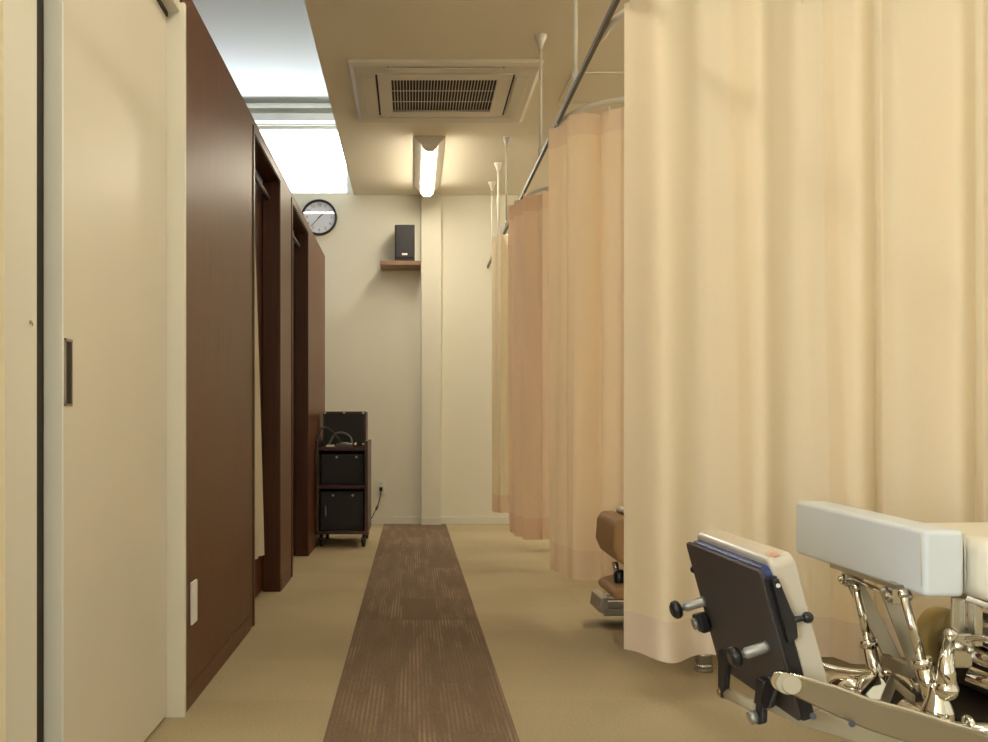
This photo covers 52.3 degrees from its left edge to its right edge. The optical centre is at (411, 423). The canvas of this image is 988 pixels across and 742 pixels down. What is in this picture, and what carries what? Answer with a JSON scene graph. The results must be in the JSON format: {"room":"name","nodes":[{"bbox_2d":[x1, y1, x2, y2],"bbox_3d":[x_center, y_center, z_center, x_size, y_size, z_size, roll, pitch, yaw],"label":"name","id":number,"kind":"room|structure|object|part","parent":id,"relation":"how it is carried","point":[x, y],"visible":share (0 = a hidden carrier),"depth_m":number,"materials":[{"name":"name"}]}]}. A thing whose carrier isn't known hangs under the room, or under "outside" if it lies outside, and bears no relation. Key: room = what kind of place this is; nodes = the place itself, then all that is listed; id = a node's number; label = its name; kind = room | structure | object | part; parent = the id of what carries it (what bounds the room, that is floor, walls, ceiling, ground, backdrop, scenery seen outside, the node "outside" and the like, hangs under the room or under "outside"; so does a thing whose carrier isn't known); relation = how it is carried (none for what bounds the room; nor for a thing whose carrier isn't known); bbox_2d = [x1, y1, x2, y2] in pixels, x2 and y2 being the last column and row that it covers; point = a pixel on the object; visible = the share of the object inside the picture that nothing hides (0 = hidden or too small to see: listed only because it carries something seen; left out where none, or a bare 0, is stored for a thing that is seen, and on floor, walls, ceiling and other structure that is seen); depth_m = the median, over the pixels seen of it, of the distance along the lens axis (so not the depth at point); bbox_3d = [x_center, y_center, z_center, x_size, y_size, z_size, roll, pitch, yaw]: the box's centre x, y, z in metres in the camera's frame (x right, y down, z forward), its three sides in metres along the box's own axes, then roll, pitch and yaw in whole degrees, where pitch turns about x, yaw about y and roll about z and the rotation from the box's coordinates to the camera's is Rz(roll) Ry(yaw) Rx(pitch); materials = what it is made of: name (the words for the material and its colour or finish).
{"room":"examination room","nodes":[
{"label":"examination room","id":0,"kind":"room"},
{"bbox_2d":[43,0,324,741],"bbox_3d":[-0.749,-0.520,3.965,0.222,2.660,6.730,0,0,0],"label":"wall","id":1,"kind":"structure","parent":0,"point":[219,122],"depth_m":3.37,"materials":[{"name":"brown wood"}]},
{"bbox_2d":[3,0,36,741],"bbox_3d":[-0.731,-0.163,1.752,0.048,1.945,0.265,0,0,0],"label":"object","id":2,"kind":"structure","parent":1,"relation":"attached to","point":[19,16],"depth_m":1.81,"materials":[{"name":"beige paint"}]},
{"bbox_2d":[37,0,42,741],"bbox_3d":[-0.733,-0.163,1.907,0.043,1.945,0.045,0,0,0],"label":"trim","id":3,"kind":"structure","parent":1,"relation":"attached to","point":[39,2],"depth_m":1.91,"materials":[{"name":"black"}]},
{"bbox_2d":[44,0,165,741],"bbox_3d":[-0.692,-0.160,2.341,0.037,1.924,0.822,0,0,0],"label":"door","id":4,"kind":"structure","parent":1,"relation":"in","point":[105,60],"depth_m":2.20,"materials":[{"name":"laminate"}]},
{"bbox_3d":[-0.675,-0.101,1.964,0.003,0.132,0.043,0,0,0],"label":"flush pull","id":5,"kind":"part","parent":4,"relation":"part of","materials":[{"name":"silver metal"}]},
{"bbox_2d":[156,0,167,16],"bbox_3d":[-0.692,-1.129,2.342,0.040,0.013,0.825,0,0,0],"label":"trim","id":6,"kind":"structure","parent":1,"relation":"attached to","point":[160,3],"depth_m":2.70,"materials":[{"name":"black metal"}]},
{"bbox_2d":[161,0,185,717],"bbox_3d":[-0.692,-0.182,2.230,0.131,1.985,1.220,0,0,0],"label":"trim","id":7,"kind":"structure","parent":1,"relation":"attached to","point":[176,19],"depth_m":2.75,"materials":[{"name":"beige paint"}]},
{"bbox_2d":[190,579,196,624],"bbox_3d":[-0.633,0.517,2.905,0.010,0.124,0.072,0,0,0],"label":"wall outlet","id":8,"kind":"object","parent":1,"relation":"attached to","point":[193,585],"visible":1,"depth_m":2.88,"materials":[{"name":"white plastic"}]},
{"bbox_2d":[186,615,250,711],"bbox_3d":[-0.636,0.780,3.353,0.004,0.060,1.154,0,0,0],"label":"baseboard","id":9,"kind":"structure","parent":1,"relation":"attached to","point":[207,674],"depth_m":3.23,"materials":[{"name":"brown wood"}]},
{"bbox_2d":[255,169,262,597],"bbox_3d":[-0.744,-0.205,4.280,0.039,2.019,1.200,0,0,0],"label":"door","id":10,"kind":"structure","parent":1,"relation":"in","point":[258,193],"depth_m":4.78,"materials":[{"name":"brown wood"}]},
{"bbox_2d":[255,174,269,199],"bbox_3d":[-0.693,-1.090,4.430,0.020,0.020,0.792,0,0,0],"label":"curtain rod","id":11,"kind":"object","parent":1,"relation":"attached to","point":[257,180],"visible":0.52,"depth_m":4.59,"materials":[{"name":"grey metal"}]},
{"bbox_2d":[255,253,263,558],"bbox_3d":[-0.688,-0.241,4.355,0.028,1.679,0.610,0,0,0],"label":"curtain","id":12,"kind":"object","parent":11,"relation":"hanging from","point":[259,518],"visible":0.21,"depth_m":4.44,"materials":[{"name":"white fabric"}]},
{"bbox_2d":[253,125,280,625],"bbox_3d":[-0.677,-0.195,4.424,0.088,2.009,0.844,0,0,0],"label":"trim","id":13,"kind":"structure","parent":1,"relation":"attached to","point":[263,163],"depth_m":4.83,"materials":[{"name":"brown wood"}]},
{"bbox_2d":[281,568,290,590],"bbox_3d":[-0.636,0.780,5.040,0.004,0.060,0.360,0,0,0],"label":"baseboard","id":14,"kind":"structure","parent":1,"relation":"attached to","point":[286,577],"depth_m":5.01,"materials":[{"name":"brown wood"}]},
{"bbox_2d":[293,231,293,555],"bbox_3d":[-0.744,-0.205,5.570,0.039,2.019,1.220,0,0,0],"label":"door","id":15,"kind":"structure","parent":1,"relation":"in","point":[293,231],"depth_m":6.11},
{"bbox_2d":[293,234,299,247],"bbox_3d":[-0.693,-1.090,5.720,0.020,0.020,0.812,0,0,0],"label":"curtain rod","id":16,"kind":"object","parent":1,"relation":"attached to","point":[294,238],"visible":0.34,"depth_m":5.95,"materials":[{"name":"grey metal"}]},
{"bbox_2d":[291,197,308,576],"bbox_3d":[-0.677,-0.195,5.714,0.088,2.009,0.864,0,0,0],"label":"trim","id":17,"kind":"structure","parent":1,"relation":"attached to","point":[298,225],"depth_m":6.12,"materials":[{"name":"brown wood"}]},
{"bbox_2d":[309,534,324,554],"bbox_3d":[-0.636,0.780,6.745,0.004,0.060,1.170,0,0,0],"label":"baseboard","id":18,"kind":"structure","parent":1,"relation":"attached to","point":[314,543],"depth_m":6.50,"materials":[{"name":"brown wood"}]},
{"bbox_2d":[192,0,329,102],"bbox_3d":[-1.786,-2.640,5.490,2.829,0.100,5.380,0,0,0],"label":"ceiling","id":19,"kind":"structure","parent":0,"point":[268,49],"depth_m":6.90,"materials":[{"name":"white paper"}]},
{"bbox_2d":[248,108,519,516],"bbox_3d":[0.050,-0.940,8.130,6.500,3.500,0.100,0,0,0],"label":"wall","id":20,"kind":"structure","parent":0,"point":[373,314],"depth_m":8.08,"materials":[{"name":"beige paint"}]},
{"bbox_2d":[246,103,334,123],"bbox_3d":[-1.716,-2.489,8.010,2.467,0.128,0.136,0,0,0],"label":"roller blind","id":21,"kind":"object","parent":20,"relation":"attached to","point":[260,118],"visible":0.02,"depth_m":8.00,"materials":[{"name":"white plastic"}]},
{"bbox_2d":[258,126,349,193],"bbox_3d":[-1.700,-2.139,8.130,2.400,0.553,0.040,0,0,0],"label":"window","id":22,"kind":"structure","parent":20,"relation":"in","point":[261,128],"depth_m":8.11,"materials":[{"name":"white plastic"}]},
{"bbox_2d":[302,199,336,235],"bbox_3d":[-0.749,-1.666,8.061,0.290,0.290,0.038,0,0,0],"label":"wall clock","id":23,"kind":"object","parent":20,"relation":"attached to","point":[320,214],"visible":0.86,"depth_m":8.07,"materials":[{"name":"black plastic"}]},
{"bbox_2d":[371,487,381,518],"bbox_3d":[-0.309,0.627,7.607,0.028,0.233,0.936,0,0,8],"label":"power cord","id":24,"kind":"object","parent":20,"relation":"attached to","point":[380,488],"visible":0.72,"depth_m":7.90,"materials":[{"name":"black plastic"}]},
{"bbox_2d":[376,480,385,494],"bbox_3d":[-0.250,0.510,8.075,0.076,0.122,0.010,0,0,0],"label":"wall outlet","id":25,"kind":"object","parent":20,"relation":"attached to","point":[379,483],"visible":1,"depth_m":8.07,"materials":[{"name":"white plastic"}]},
{"bbox_2d":[371,517,420,523],"bbox_3d":[-1.563,0.779,8.074,3.273,0.062,0.012,0,0,0],"label":"baseboard","id":26,"kind":"structure","parent":20,"relation":"attached to","point":[375,520],"depth_m":8.07,"materials":[{"name":"beige paint"}]},
{"bbox_2d":[380,261,420,269],"bbox_3d":[-0.091,-1.258,7.940,0.318,0.032,0.280,0,0,0],"label":"wall shelf","id":27,"kind":"object","parent":20,"relation":"attached to","point":[385,265],"visible":1,"depth_m":7.84,"materials":[{"name":"brown wood"}]},
{"bbox_2d":[395,225,414,260],"bbox_3d":[-0.057,-1.418,7.921,0.157,0.288,0.198,0,0,0],"label":"loudspeaker","id":28,"kind":"object","parent":27,"relation":"on","point":[404,234],"visible":0.86,"depth_m":7.82,"materials":[{"name":"black plastic"}]},
{"bbox_2d":[421,193,440,516],"bbox_3d":[0.154,-0.520,8.045,0.162,2.660,0.070,0,0,0],"label":"pillar","id":29,"kind":"structure","parent":20,"relation":"attached to","point":[430,206],"depth_m":8.01,"materials":[{"name":"beige paint"}]},
{"bbox_2d":[421,517,440,524],"bbox_3d":[0.154,0.779,8.005,0.162,0.062,0.010,0,0,0],"label":"baseboard","id":30,"kind":"structure","parent":20,"relation":"attached to","point":[424,520],"depth_m":8.00,"materials":[{"name":"beige paint"}]},
{"bbox_2d":[441,517,508,523],"bbox_3d":[1.768,0.779,8.074,3.065,0.062,0.012,0,0,0],"label":"baseboard","id":31,"kind":"structure","parent":20,"relation":"attached to","point":[444,520],"depth_m":8.07,"materials":[{"name":"beige paint"}]},
{"bbox_2d":[304,0,631,194],"bbox_3d":[0.050,-1.910,2.790,6.500,0.120,10.780,0,0,0],"label":"ceiling","id":32,"kind":"structure","parent":0,"point":[379,157],"depth_m":5.05,"materials":[{"name":"white paint"}]},
{"bbox_2d":[414,136,444,196],"bbox_3d":[0.115,-1.803,7.080,0.200,0.094,1.320,0,0,0],"label":"ceiling light","id":33,"kind":"object","parent":32,"relation":"attached to","point":[428,150],"visible":1,"depth_m":6.85,"materials":[{"name":"beige plastic"}]},
{"bbox_2d":[421,149,436,195],"bbox_3d":[0.115,-1.775,7.080,0.096,0.034,1.260,0,0,0],"label":"diffuser","id":34,"kind":"object","parent":33,"relation":"attached to","point":[428,157],"depth_m":7.02,"materials":[{"name":"white plastic"}]},
{"bbox_2d":[348,59,543,122],"bbox_3d":[0.173,-1.829,5.565,0.990,0.042,0.990,0,0,0],"label":"air conditioner","id":35,"kind":"object","parent":32,"relation":"attached to","point":[401,90],"visible":1,"depth_m":5.42,"materials":[{"name":"beige plastic"}]},
{"bbox_3d":[0.173,-1.815,5.535,0.708,0.014,0.714,0,0,0],"label":"intake panel","id":36,"kind":"part","parent":35,"relation":"part of","materials":[{"name":"beige plastic"}]},
{"bbox_2d":[488,181,495,255],"bbox_3d":[0.612,-1.563,7.640,0.060,0.574,0.060,0,0,0],"label":"hanger","id":37,"kind":"object","parent":32,"relation":"hanging from","point":[491,183],"visible":0.86,"depth_m":7.63,"materials":[{"name":"white metal"}]},
{"bbox_3d":[0.612,-1.550,7.640,0.015,0.540,0.015,0,0,0],"label":"rod","id":38,"kind":"part","parent":37,"relation":"part of","materials":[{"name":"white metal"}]},
{"bbox_2d":[494,162,502,235],"bbox_3d":[0.612,-1.563,7.090,0.060,0.574,0.060,0,0,0],"label":"hanger","id":39,"kind":"object","parent":32,"relation":"hanging from","point":[498,165],"visible":0.8,"depth_m":7.08,"materials":[{"name":"white metal"}]},
{"bbox_3d":[0.612,-1.550,7.090,0.015,0.540,0.015,0,0,0],"label":"rod","id":40,"kind":"part","parent":39,"relation":"part of","materials":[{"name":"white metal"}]},
{"bbox_2d":[502,136,511,225],"bbox_3d":[0.612,-1.563,6.450,0.060,0.574,0.060,0,0,0],"label":"hanger","id":41,"kind":"object","parent":32,"relation":"hanging from","point":[506,139],"visible":0.9,"depth_m":6.44,"materials":[{"name":"white metal"}]},
{"bbox_3d":[0.612,-1.550,6.450,0.015,0.540,0.015,0,0,0],"label":"rod","id":42,"kind":"part","parent":41,"relation":"part of","materials":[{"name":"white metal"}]},
{"bbox_2d":[534,33,546,155],"bbox_3d":[0.612,-1.563,4.760,0.060,0.574,0.060,0,0,0],"label":"hanger","id":43,"kind":"object","parent":32,"relation":"hanging from","point":[540,38],"visible":0.91,"depth_m":4.75,"materials":[{"name":"white metal"}]},
{"bbox_3d":[0.612,-1.550,4.760,0.015,0.540,0.015,0,0,0],"label":"rod","id":44,"kind":"part","parent":43,"relation":"part of","materials":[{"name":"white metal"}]},
{"bbox_2d":[572,0,578,82],"bbox_3d":[0.612,-1.563,3.740,0.060,0.574,0.060,0,0,0],"label":"hanger","id":45,"kind":"object","parent":32,"relation":"hanging from","point":[575,73],"visible":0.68,"depth_m":3.73,"materials":[{"name":"white metal"}]},
{"bbox_3d":[0.612,-1.550,3.740,0.015,0.540,0.015,0,0,0],"label":"rod","id":46,"kind":"part","parent":45,"relation":"part of","materials":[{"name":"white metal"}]},
{"bbox_2d":[558,72,623,103],"bbox_3d":[1.080,-1.846,5.500,0.480,0.008,0.500,0,0,0],"label":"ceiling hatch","id":47,"kind":"object","parent":32,"relation":"attached to","point":[593,86],"visible":0.44,"depth_m":5.50,"materials":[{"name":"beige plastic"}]},
{"bbox_2d":[144,524,936,741],"bbox_3d":[0.050,0.835,2.790,6.500,0.050,10.780,0,0,0],"label":"floor","id":48,"kind":"structure","parent":0,"point":[565,672],"depth_m":3.31,"materials":[{"name":"beige carpet"}]},
{"bbox_2d":[315,439,370,546],"bbox_3d":[-0.462,0.460,6.840,0.344,0.700,0.560,0,0,0],"label":"trolley","id":49,"kind":"object","parent":48,"relation":"on","point":[366,448],"visible":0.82,"depth_m":6.56,"materials":[{"name":"brown laminate"}]},
{"bbox_3d":[-0.623,0.417,6.840,0.022,0.615,0.560,0,0,0],"label":"panel","id":50,"kind":"part","parent":49,"relation":"part of","materials":[{"name":"brown laminate"}]},
{"bbox_2d":[314,426,341,478],"bbox_3d":[-0.560,0.188,6.630,0.238,0.345,0.054,0,0,-42],"label":"cable","id":51,"kind":"object","parent":49,"relation":"on","point":[335,435],"visible":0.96,"depth_m":6.58,"materials":[{"name":"black plastic"}]},
{"bbox_2d":[328,432,352,444],"bbox_3d":[-0.477,0.098,6.698,0.184,0.094,0.030,0,0,21],"label":"cable","id":52,"kind":"object","parent":49,"relation":"on","point":[347,434],"visible":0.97,"depth_m":6.70,"materials":[{"name":"grey plastic"}]},
{"bbox_2d":[319,446,363,450],"bbox_3d":[-0.462,0.163,6.842,0.300,0.024,0.556,0,0,0],"label":"shelf","id":53,"kind":"object","parent":49,"relation":"attached to","point":[321,448],"depth_m":6.56,"materials":[{"name":"brown laminate"}]},
{"bbox_2d":[319,484,363,488],"bbox_3d":[-0.462,0.413,6.842,0.300,0.024,0.556,0,0,0],"label":"shelf","id":54,"kind":"object","parent":49,"relation":"attached to","point":[321,486],"depth_m":6.56,"materials":[{"name":"brown laminate"}]},
{"bbox_2d":[319,529,363,533],"bbox_3d":[-0.462,0.713,6.842,0.300,0.024,0.556,0,0,0],"label":"shelf","id":55,"kind":"object","parent":49,"relation":"attached to","point":[320,531],"depth_m":6.56,"materials":[{"name":"brown laminate"}]},
{"bbox_2d":[321,489,363,529],"bbox_3d":[-0.462,0.573,6.828,0.284,0.256,0.505,0,0,0],"label":"storage unit","id":56,"kind":"object","parent":49,"relation":"on","point":[341,509],"visible":0.89,"depth_m":6.60,"materials":[{"name":"black plastic"}]},
{"bbox_2d":[321,452,363,483],"bbox_3d":[-0.462,0.300,6.862,0.284,0.201,0.436,0,0,0],"label":"storage box","id":57,"kind":"object","parent":49,"relation":"on","point":[336,467],"visible":0.92,"depth_m":6.66,"materials":[{"name":"black plastic"}]},
{"bbox_3d":[-0.462,0.405,7.114,0.300,0.590,0.012,0,0,0],"label":"panel","id":58,"kind":"part","parent":49,"relation":"part of","materials":[{"name":"black"}]},
{"bbox_2d":[323,411,367,445],"bbox_3d":[-0.459,0.033,6.926,0.293,0.236,0.308,0,0,0],"label":"case","id":59,"kind":"object","parent":49,"relation":"on","point":[354,423],"visible":0.8,"depth_m":6.78,"materials":[{"name":"black plastic"}]},
{"bbox_2d":[336,442,356,446],"bbox_3d":[-0.434,0.137,6.620,0.141,0.033,0.032,0,0,12],"label":"probe","id":60,"kind":"object","parent":49,"relation":"on","point":[343,443],"visible":1,"depth_m":6.61,"materials":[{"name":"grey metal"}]},
{"bbox_3d":[-0.301,0.417,6.840,0.022,0.615,0.560,0,0,0],"label":"panel","id":61,"kind":"part","parent":49,"relation":"part of","materials":[{"name":"brown laminate"}]},
{"bbox_2d":[323,524,519,741],"bbox_3d":[0.024,0.808,2.749,0.500,0.004,10.658,0,0,0],"label":"carpet runner","id":62,"kind":"object","parent":48,"relation":"on","point":[419,666],"visible":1,"depth_m":3.42,"materials":[{"name":"brown carpet"}]},
{"bbox_2d":[590,510,712,672],"bbox_3d":[1.698,0.567,3.700,2.005,0.486,0.900,0,0,0],"label":"table","id":63,"kind":"object","parent":48,"relation":"on","point":[610,524],"visible":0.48,"depth_m":3.59,"materials":[{"name":"brown leather"}]},
{"bbox_3d":[0.944,0.722,3.925,0.412,0.075,0.450,0,0,0],"label":"foot plate","id":64,"kind":"part","parent":63,"relation":"part of","materials":[{"name":"grey metal"}]},
{"bbox_2d":[596,511,623,564],"bbox_3d":[0.745,0.419,3.630,0.100,0.183,0.340,0,0,0],"label":"cushion","id":65,"kind":"object","parent":63,"relation":"on","point":[610,524],"depth_m":3.54,"materials":[{"name":"brown leather"}]},
{"bbox_3d":[0.739,0.520,3.620,0.026,0.043,0.020,0,0,0],"label":"clamp stem","id":66,"kind":"part","parent":63,"relation":"part of","materials":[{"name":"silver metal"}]},
{"bbox_3d":[0.749,0.560,3.600,0.045,0.072,0.044,0,0,0],"label":"clamp knob","id":67,"kind":"part","parent":63,"relation":"part of","materials":[{"name":"black plastic"}]},
{"bbox_2d":[616,507,623,512],"bbox_3d":[1.008,0.317,3.630,0.485,0.013,0.260,0,0,0],"label":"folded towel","id":68,"kind":"object","parent":63,"relation":"on","point":[621,509],"visible":0.11,"depth_m":3.69,"materials":[{"name":"white fabric"}]},
{"bbox_2d":[669,501,987,741],"bbox_3d":[1.565,0.508,2.248,1.982,0.604,0.930,0,0,0],"label":"table","id":69,"kind":"object","parent":48,"relation":"on","point":[756,614],"visible":1,"depth_m":2.09,"materials":[{"name":"white plastic"}]},
{"bbox_3d":[0.593,0.417,2.244,0.029,0.041,0.042,0,0,0],"label":"screw knob","id":70,"kind":"part","parent":69,"relation":"part of","materials":[{"name":"black plastic"}]},
{"bbox_3d":[0.631,0.404,2.248,0.059,0.036,0.027,0,0,0],"label":"screw stem","id":71,"kind":"part","parent":69,"relation":"part of","materials":[{"name":"grey metal"}]},
{"bbox_3d":[0.682,0.586,2.188,0.030,0.030,0.030,0,0,0],"label":"rod","id":72,"kind":"part","parent":69,"relation":"part of","materials":[{"name":"black plastic"}]},
{"bbox_3d":[0.622,0.449,1.928,0.029,0.041,0.042,0,0,0],"label":"screw knob","id":73,"kind":"part","parent":69,"relation":"part of","materials":[{"name":"black plastic"}]},
{"bbox_3d":[0.687,0.577,2.087,0.024,0.041,0.189,0,0,-2],"label":"hinge rod","id":74,"kind":"part","parent":69,"relation":"part of","materials":[{"name":"metal"}]},
{"bbox_3d":[0.661,0.435,1.931,0.059,0.036,0.027,0,0,0],"label":"screw stem","id":75,"kind":"part","parent":69,"relation":"part of","materials":[{"name":"grey metal"}]},
{"bbox_3d":[0.692,0.347,1.859,0.051,0.121,0.015,0,0,-7],"label":"ratchet plate","id":76,"kind":"part","parent":69,"relation":"part of","materials":[{"name":"black plastic"}]},
{"bbox_3d":[0.705,0.419,1.884,0.102,0.274,0.035,0,0,-8],"label":"rail","id":77,"kind":"part","parent":69,"relation":"part of","materials":[{"name":"black plastic"}]},
{"bbox_3d":[0.726,0.360,1.860,0.042,0.022,0.022,0,0,0],"label":"ratchet knob","id":78,"kind":"part","parent":69,"relation":"part of","materials":[{"name":"black plastic"}]},
{"bbox_3d":[0.865,0.596,1.952,0.365,0.139,0.013,0,0,14],"label":"arm","id":79,"kind":"part","parent":69,"relation":"part of","materials":[{"name":"beige metal"}]},
{"bbox_3d":[1.070,0.457,2.375,0.047,0.137,0.019,0,0,21],"label":"strut rod","id":80,"kind":"part","parent":69,"relation":"part of","materials":[{"name":"silver metal"}]},
{"bbox_3d":[1.073,0.353,2.330,0.055,0.010,0.340,0,0,0],"label":"cushion plate","id":81,"kind":"part","parent":69,"relation":"part of","materials":[{"name":"silver metal"}]},
{"bbox_2d":[796,501,962,596],"bbox_3d":[1.093,0.283,2.390,0.085,0.154,0.624,0,0,-3],"label":"cushion","id":82,"kind":"object","parent":69,"relation":"on","point":[904,556],"depth_m":2.24,"materials":[{"name":"white leather"}]},
{"bbox_3d":[1.089,0.605,2.280,0.068,0.061,0.020,0,0,-42],"label":"pivot plate","id":83,"kind":"part","parent":69,"relation":"part of","materials":[{"name":"silver metal"}]},
{"bbox_3d":[0.910,0.543,1.820,0.442,0.166,0.017,0,0,4],"label":"support arm","id":84,"kind":"part","parent":69,"relation":"part of","materials":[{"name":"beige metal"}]},
{"bbox_3d":[1.143,0.568,2.350,0.020,0.034,0.102,0,0,-8],"label":"pivot plate","id":85,"kind":"part","parent":69,"relation":"part of","materials":[{"name":"silver metal"}]},
{"bbox_3d":[1.105,0.600,2.250,0.006,0.033,0.102,0,0,1],"label":"pivot plate","id":86,"kind":"part","parent":69,"relation":"part of","materials":[{"name":"silver metal"}]},
{"bbox_3d":[1.065,0.436,2.125,0.057,0.154,0.019,0,0,15],"label":"strut rod","id":87,"kind":"part","parent":69,"relation":"part of","materials":[{"name":"silver metal"}]},
{"bbox_3d":[1.116,0.499,2.074,0.046,0.144,0.086,0,0,45],"label":"release lever","id":88,"kind":"part","parent":69,"relation":"part of","materials":[{"name":"silver metal"}]},
{"bbox_3d":[1.174,0.418,2.150,0.028,0.092,0.010,0,0,0],"label":"upright plate","id":89,"kind":"part","parent":69,"relation":"part of","materials":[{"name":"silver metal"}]},
{"bbox_3d":[1.855,0.300,2.225,1.390,0.130,0.644,0,0,0],"label":"mattress","id":90,"kind":"part","parent":69,"relation":"part of","materials":[{"name":"white leather"}]},
{"bbox_3d":[1.150,0.475,2.087,0.052,0.076,0.039,0,0,0],"label":"lever mount","id":91,"kind":"part","parent":69,"relation":"part of","materials":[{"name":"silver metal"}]},
{"bbox_3d":[1.199,0.416,2.130,0.018,0.109,0.030,0,0,0],"label":"upright plate","id":92,"kind":"part","parent":69,"relation":"part of","materials":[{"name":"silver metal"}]},
{"bbox_3d":[1.221,0.381,2.120,0.084,0.039,0.050,0,0,30],"label":"frame rail","id":93,"kind":"part","parent":69,"relation":"part of","materials":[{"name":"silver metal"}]},
{"bbox_3d":[0.750,-0.570,-2.650,5.100,2.760,0.100,0,0,0],"label":"wall","id":94,"kind":"structure","parent":0,"visible":0},
{"bbox_2d":[487,0,619,267],"bbox_3d":[0.612,-1.268,2.740,0.014,0.018,10.680,0,0,0],"label":"rail","id":95,"kind":"object","parent":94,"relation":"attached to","point":[614,4],"visible":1,"depth_m":3.71,"materials":[{"name":"grey metal"}]},
{"bbox_3d":[3.350,-0.570,2.790,0.100,2.760,10.780,0,0,0],"label":"wall","id":96,"kind":"structure","parent":0,"visible":0},
{"bbox_2d":[525,186,547,194],"bbox_3d":[1.930,-1.268,5.311,2.721,0.021,0.376,0,0,9],"label":"rail","id":97,"kind":"object","parent":96,"relation":"attached to","point":[539,190],"visible":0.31,"depth_m":5.43,"materials":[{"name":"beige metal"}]},
{"bbox_2d":[509,190,549,539],"bbox_3d":[0.766,-0.314,5.418,0.677,1.885,0.246,0,0,43],"label":"curtain","id":98,"kind":"object","parent":97,"relation":"hanging from","point":[528,216],"visible":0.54,"depth_m":5.41,"materials":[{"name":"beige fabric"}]},
{"bbox_2d":[558,96,623,126],"bbox_3d":[1.930,-1.268,3.901,2.721,0.021,0.376,0,0,9],"label":"rail","id":99,"kind":"object","parent":96,"relation":"attached to","point":[616,99],"visible":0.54,"depth_m":3.97,"materials":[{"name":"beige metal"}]},
{"bbox_2d":[548,106,623,579],"bbox_3d":[0.900,-0.316,3.993,0.775,1.880,0.263,0,0,29],"label":"curtain","id":100,"kind":"object","parent":99,"relation":"hanging from","point":[586,153],"visible":0.48,"depth_m":3.98,"materials":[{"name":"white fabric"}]},
{"bbox_2d":[601,9,623,40],"bbox_3d":[1.930,-1.268,2.891,2.721,0.021,0.376,0,0,9],"label":"rail","id":101,"kind":"object","parent":96,"relation":"attached to","point":[620,15],"visible":0.57,"depth_m":3.14,"materials":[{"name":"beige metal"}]},
{"bbox_2d":[624,0,987,663],"bbox_3d":[1.463,-0.286,2.874,1.673,1.940,0.178,0,0,2],"label":"curtain","id":102,"kind":"object","parent":101,"relation":"hanging from","point":[806,181],"visible":0.78,"depth_m":2.88,"materials":[{"name":"white fabric"}]},
{"bbox_3d":[1.957,-1.268,6.705,2.687,0.021,0.431,0,0,0],"label":"rail","id":103,"kind":"object","parent":96,"relation":"attached to","visible":0},
{"bbox_2d":[492,232,508,512],"bbox_3d":[0.738,-0.334,6.547,0.520,1.843,0.186,0,0,29],"label":"curtain","id":104,"kind":"object","parent":103,"relation":"hanging from","point":[500,243],"visible":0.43,"depth_m":6.54,"materials":[{"name":"white fabric"}]},
{"bbox_3d":[-0.675,-1.315,1.190,0.020,0.019,0.860,0,0,0],"label":"curtain rod","id":105,"kind":"object","parent":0,"visible":0},
{"bbox_2d":[0,0,5,741],"bbox_3d":[-0.683,-0.316,1.204,0.065,1.949,0.798,0,0,0],"label":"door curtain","id":106,"kind":"object","parent":105,"relation":"hanging from","point":[2,282],"visible":1,"depth_m":1.60,"materials":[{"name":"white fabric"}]}
]}

